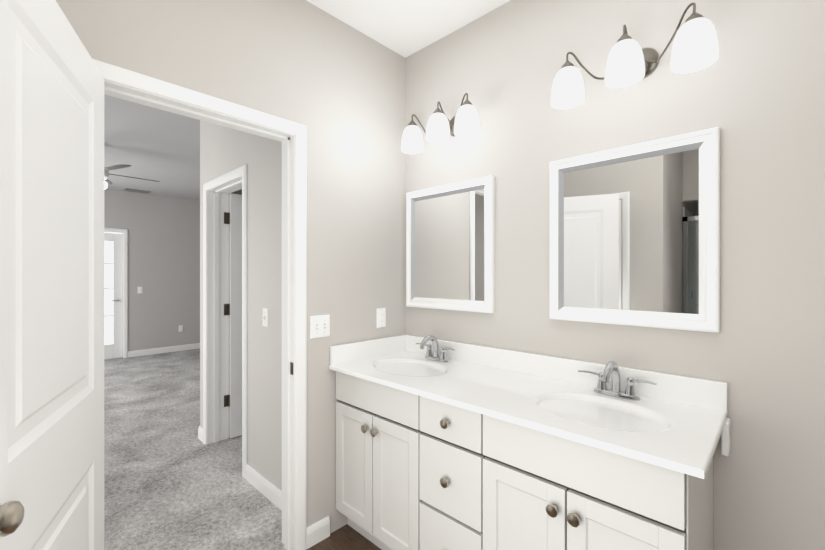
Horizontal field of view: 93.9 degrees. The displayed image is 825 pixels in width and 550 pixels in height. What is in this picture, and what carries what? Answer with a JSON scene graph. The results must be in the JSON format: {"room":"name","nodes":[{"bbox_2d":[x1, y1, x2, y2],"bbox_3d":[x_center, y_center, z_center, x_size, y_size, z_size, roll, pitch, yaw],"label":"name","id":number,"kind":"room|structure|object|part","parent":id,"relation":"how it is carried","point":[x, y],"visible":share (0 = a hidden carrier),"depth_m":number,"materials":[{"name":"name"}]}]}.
{"room":"bathroom","nodes":[
{"label":"bathroom","id":0,"kind":"room"},
{"bbox_2d":[104,189,199,350],"bbox_3d":[-3.769,-0.005,7.459,0.120,2.740,4.689,0,0,44],"label":"wall","id":1,"kind":"structure","parent":0,"point":[164,252],"depth_m":6.71,"materials":[{"name":"grey paint"}]},
{"bbox_2d":[104,233,121,358],"bbox_3d":[-5.067,0.338,6.055,0.093,2.035,0.821,0,0,44],"label":"patio door","id":2,"kind":"structure","parent":1,"relation":"in","point":[113,350],"depth_m":6.29,"materials":[{"name":"white"}]},
{"bbox_3d":[-5.086,0.287,6.073,0.006,1.675,0.587,0,0,44],"label":"glass","id":3,"kind":"part","parent":2,"relation":"part of","materials":[{"name":"glass"}]},
{"bbox_3d":[-4.839,0.415,6.265,0.053,0.024,0.112,0,0,44],"label":"handle","id":4,"kind":"part","parent":2,"relation":"part of","materials":[{"name":"silver metal"}]},
{"bbox_2d":[104,228,127,357],"bbox_3d":[-5.085,0.303,6.072,0.142,2.123,0.953,0,0,44],"label":"door frame","id":5,"kind":"structure","parent":1,"relation":"attached to","point":[125,231],"depth_m":6.34,"materials":[{"name":"white wood"}]},
{"bbox_2d":[138,287,142,293],"bbox_3d":[-4.591,0.255,6.494,0.023,0.115,0.070,0,0,44],"label":"light switch","id":6,"kind":"object","parent":1,"relation":"attached to","point":[140,290],"visible":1,"depth_m":6.50,"materials":[{"name":"white plastic"}]},
{"bbox_2d":[128,343,199,356],"bbox_3d":[-3.406,1.315,7.741,0.014,0.100,3.780,0,0,44],"label":"baseboard","id":7,"kind":"structure","parent":1,"relation":"attached to","point":[135,353],"depth_m":6.74,"materials":[{"name":"white wood"}]},
{"bbox_2d":[104,348,285,549],"bbox_3d":[-3.025,1.415,4.734,7.360,0.100,7.840,0,0,44],"label":"floor","id":8,"kind":"structure","parent":0,"point":[172,481],"depth_m":2.65,"materials":[{"name":"grey carpet"}]},
{"bbox_2d":[56,0,404,532],"bbox_3d":[-1.435,-0.005,1.071,0.120,2.740,3.900,0,0,44],"label":"wall","id":9,"kind":"structure","parent":0,"point":[350,98],"depth_m":1.99,"materials":[{"name":"grey paint"}]},
{"bbox_2d":[0,0,103,549],"bbox_3d":[-0.913,0.339,0.976,0.035,2.033,0.764,0,0,-26],"label":"door","id":10,"kind":"structure","parent":9,"relation":"in","point":[51,279],"depth_m":0.93,"materials":[{"name":"white wood"}]},
{"bbox_2d":[0,501,24,536],"bbox_3d":[-0.766,0.453,0.682,0.108,0.074,0.111,0,0,44],"label":"door knob","id":11,"kind":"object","parent":10,"relation":"attached to","point":[11,515],"depth_m":0.70,"materials":[{"name":"silver metal"}]},
{"bbox_2d":[104,80,294,549],"bbox_3d":[-0.888,0.335,1.645,0.128,2.060,0.799,0,0,44],"label":"trim","id":12,"kind":"structure","parent":9,"relation":"attached to","point":[134,95],"depth_m":1.90,"materials":[{"name":"white wood"}]},
{"bbox_2d":[290,362,292,374],"bbox_3d":[-0.594,0.460,1.893,0.026,0.060,0.003,0,0,44],"label":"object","id":13,"kind":"structure","parent":12,"relation":"attached to","point":[291,368],"depth_m":1.89,"materials":[{"name":"silver metal"}]},
{"bbox_2d":[93,59,306,549],"bbox_3d":[-0.888,0.311,1.645,0.156,2.108,0.895,0,0,44],"label":"door frame","id":14,"kind":"structure","parent":9,"relation":"attached to","point":[125,77],"depth_m":1.88,"materials":[{"name":"white wood"}]},
{"bbox_2d":[310,314,329,338],"bbox_3d":[-0.469,0.265,1.979,0.023,0.115,0.116,0,0,44],"label":"bathroom light switch","id":15,"kind":"object","parent":9,"relation":"attached to","point":[319,326],"visible":1,"depth_m":1.98,"materials":[{"name":"white plastic"}]},
{"bbox_2d":[329,335,404,365],"bbox_3d":[-0.239,0.426,2.218,0.020,0.102,0.546,0,0,44],"label":"backsplash","id":16,"kind":"structure","parent":9,"relation":"attached to","point":[375,348],"depth_m":2.18,"materials":[{"name":"white stone"}]},
{"bbox_2d":[377,308,385,327],"bbox_3d":[-0.183,0.255,2.287,0.010,0.115,0.070,0,0,44],"label":"outlet","id":17,"kind":"object","parent":9,"relation":"attached to","point":[381,317],"visible":1,"depth_m":2.28,"materials":[{"name":"white plastic"}]},
{"bbox_2d":[229,189,241,194],"bbox_3d":[-1.061,-0.005,3.895,0.120,2.740,1.640,0,0,44],"label":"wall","id":18,"kind":"structure","parent":0,"point":[239,191],"depth_m":3.34,"materials":[{"name":"grey paint"}]},
{"bbox_2d":[200,120,281,490],"bbox_3d":[-1.119,-0.005,2.705,1.680,2.740,0.160,0,0,44],"label":"wall","id":19,"kind":"structure","parent":0,"point":[263,158],"depth_m":2.45,"materials":[{"name":"grey paint"}]},
{"bbox_2d":[198,426,202,439],"bbox_3d":[-0.399,1.315,4.685,0.015,0.100,4.045,0,0,44],"label":"baseboard","id":20,"kind":"structure","parent":19,"relation":"attached to","point":[200,430],"depth_m":3.18,"materials":[{"name":"white wood"}]},
{"bbox_2d":[207,175,241,444],"bbox_3d":[-1.347,0.335,2.923,0.714,2.060,0.168,0,0,44],"label":"trim","id":21,"kind":"structure","parent":19,"relation":"attached to","point":[217,318],"depth_m":3.14,"materials":[{"name":"white wood"}]},
{"bbox_2d":[203,164,246,478],"bbox_3d":[-1.408,0.311,2.858,0.810,2.108,0.017,0,0,44],"label":"trim","id":22,"kind":"structure","parent":19,"relation":"attached to","point":[233,174],"depth_m":2.60,"materials":[{"name":"white wood"}]},
{"bbox_2d":[224,193,241,437],"bbox_3d":[-1.293,0.339,3.430,0.720,2.033,0.039,0,0,-44],"label":"hall door","id":23,"kind":"structure","parent":19,"relation":"in","point":[235,316],"depth_m":3.22,"materials":[{"name":"white wood"}]},
{"bbox_3d":[-1.540,0.287,3.202,0.018,1.615,0.048,0,0,44],"label":"hall door hinges","id":24,"kind":"part","parent":23,"relation":"part of","materials":[{"name":"black metal"}]},
{"bbox_2d":[262,308,267,326],"bbox_3d":[-0.922,0.265,2.390,0.070,0.115,0.023,0,0,44],"label":"light switch","id":25,"kind":"object","parent":19,"relation":"attached to","point":[265,317],"visible":1,"depth_m":2.39,"materials":[{"name":"white plastic"}]},
{"bbox_2d":[245,464,308,531],"bbox_3d":[-0.843,1.315,2.320,0.750,0.100,0.014,0,0,44],"label":"baseboard","id":26,"kind":"structure","parent":19,"relation":"attached to","point":[268,489],"depth_m":2.38,"materials":[{"name":"white wood"}]},
{"bbox_2d":[104,0,509,200],"bbox_3d":[-1.586,-1.425,3.360,8.940,0.100,7.840,0,0,44],"label":"ceiling","id":27,"kind":"structure","parent":0,"point":[152,143],"depth_m":3.38,"materials":[{"name":"grey paint"}]},
{"bbox_2d":[104,164,159,188],"bbox_3d":[-3.279,-1.127,4.049,1.104,0.494,1.062,0,0,44],"label":"fan","id":28,"kind":"object","parent":27,"relation":"hanging from","point":[107,174],"visible":0.23,"depth_m":4.02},
{"bbox_2d":[123,188,150,193],"bbox_3d":[-4.481,-1.366,6.265,0.200,0.018,0.340,0,0,44],"label":"ceiling vent","id":29,"kind":"object","parent":27,"relation":"in","point":[136,190],"visible":1,"depth_m":6.24,"materials":[{"name":"grey metal"}]},
{"bbox_2d":[306,524,381,549],"bbox_3d":[-0.430,1.415,0.111,2.780,0.100,4.140,0,0,44],"label":"floor","id":30,"kind":"structure","parent":0,"point":[346,537],"depth_m":1.97,"materials":[{"name":"brown wood"}]},
{"bbox_2d":[329,354,729,549],"bbox_3d":[0.335,0.931,1.681,1.589,0.869,0.565,0,0,44],"label":"bathroom vanity","id":31,"kind":"object","parent":30,"relation":"on","point":[445,445],"depth_m":1.39,"materials":[{"name":"white paint"}]},
{"bbox_2d":[329,350,727,479],"bbox_3d":[0.331,0.537,1.684,1.582,0.125,0.570,0,0,44],"label":"countertop","id":32,"kind":"structure","parent":31,"relation":"on","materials":[{"name":"white stone"}]},
{"bbox_2d":[405,0,824,549],"bbox_3d":[0.937,-0.005,1.585,2.840,2.740,0.120,0,0,44],"label":"wall","id":33,"kind":"structure","parent":0,"point":[755,92],"depth_m":1.37,"materials":[{"name":"grey paint"}]},
{"bbox_2d":[401,93,480,153],"bbox_3d":[0.159,-0.829,2.107,0.520,0.226,0.196,0,0,44],"label":"sconce","id":34,"kind":"object","parent":33,"relation":"attached to","point":[442,128],"visible":1,"depth_m":2.04,"materials":[{"name":"white glass"}]},
{"bbox_2d":[406,175,494,312],"bbox_3d":[0.190,-0.158,2.194,0.620,0.710,0.028,0,0,44],"label":"mirror","id":35,"kind":"object","parent":33,"relation":"attached to","point":[450,246],"visible":0.98,"depth_m":2.17,"materials":[{"name":"white mirror"}]},
{"bbox_3d":[0.197,-0.158,2.201,0.501,0.591,0.004,0,0,44],"label":"glass","id":36,"kind":"part","parent":35,"relation":"part of","materials":[{"name":"silver metal"}]},
{"bbox_2d":[405,334,727,413],"bbox_3d":[0.521,0.426,1.883,1.582,0.102,0.020,0,0,44],"label":"backsplash","id":37,"kind":"structure","parent":33,"relation":"attached to","point":[702,394],"depth_m":1.64,"materials":[{"name":"white stone"}]},
{"bbox_2d":[550,3,718,109],"bbox_3d":[0.820,-0.832,1.475,0.564,0.232,0.196,0,0,44],"label":"sconce","id":38,"kind":"object","parent":33,"relation":"attached to","point":[630,61],"visible":1,"depth_m":1.40,"materials":[{"name":"white glass"}]},
{"bbox_2d":[550,127,719,332],"bbox_3d":[0.854,-0.158,1.559,0.612,0.720,0.028,0,0,44],"label":"mirror","id":39,"kind":"object","parent":33,"relation":"attached to","point":[634,234],"visible":1,"depth_m":1.52,"materials":[{"name":"white mirror"}]},
{"bbox_3d":[0.861,-0.158,1.567,0.493,0.601,0.004,0,0,44],"label":"glass","id":40,"kind":"part","parent":39,"relation":"part of","materials":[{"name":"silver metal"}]},
{"label":"outside","id":41,"kind":"structure","parent":0,"visible":0},
{"bbox_2d":[104,232,121,344],"bbox_3d":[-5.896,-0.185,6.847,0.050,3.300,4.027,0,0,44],"label":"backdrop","id":42,"kind":"structure","parent":41,"point":[108,253],"depth_m":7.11,"materials":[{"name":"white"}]}
]}

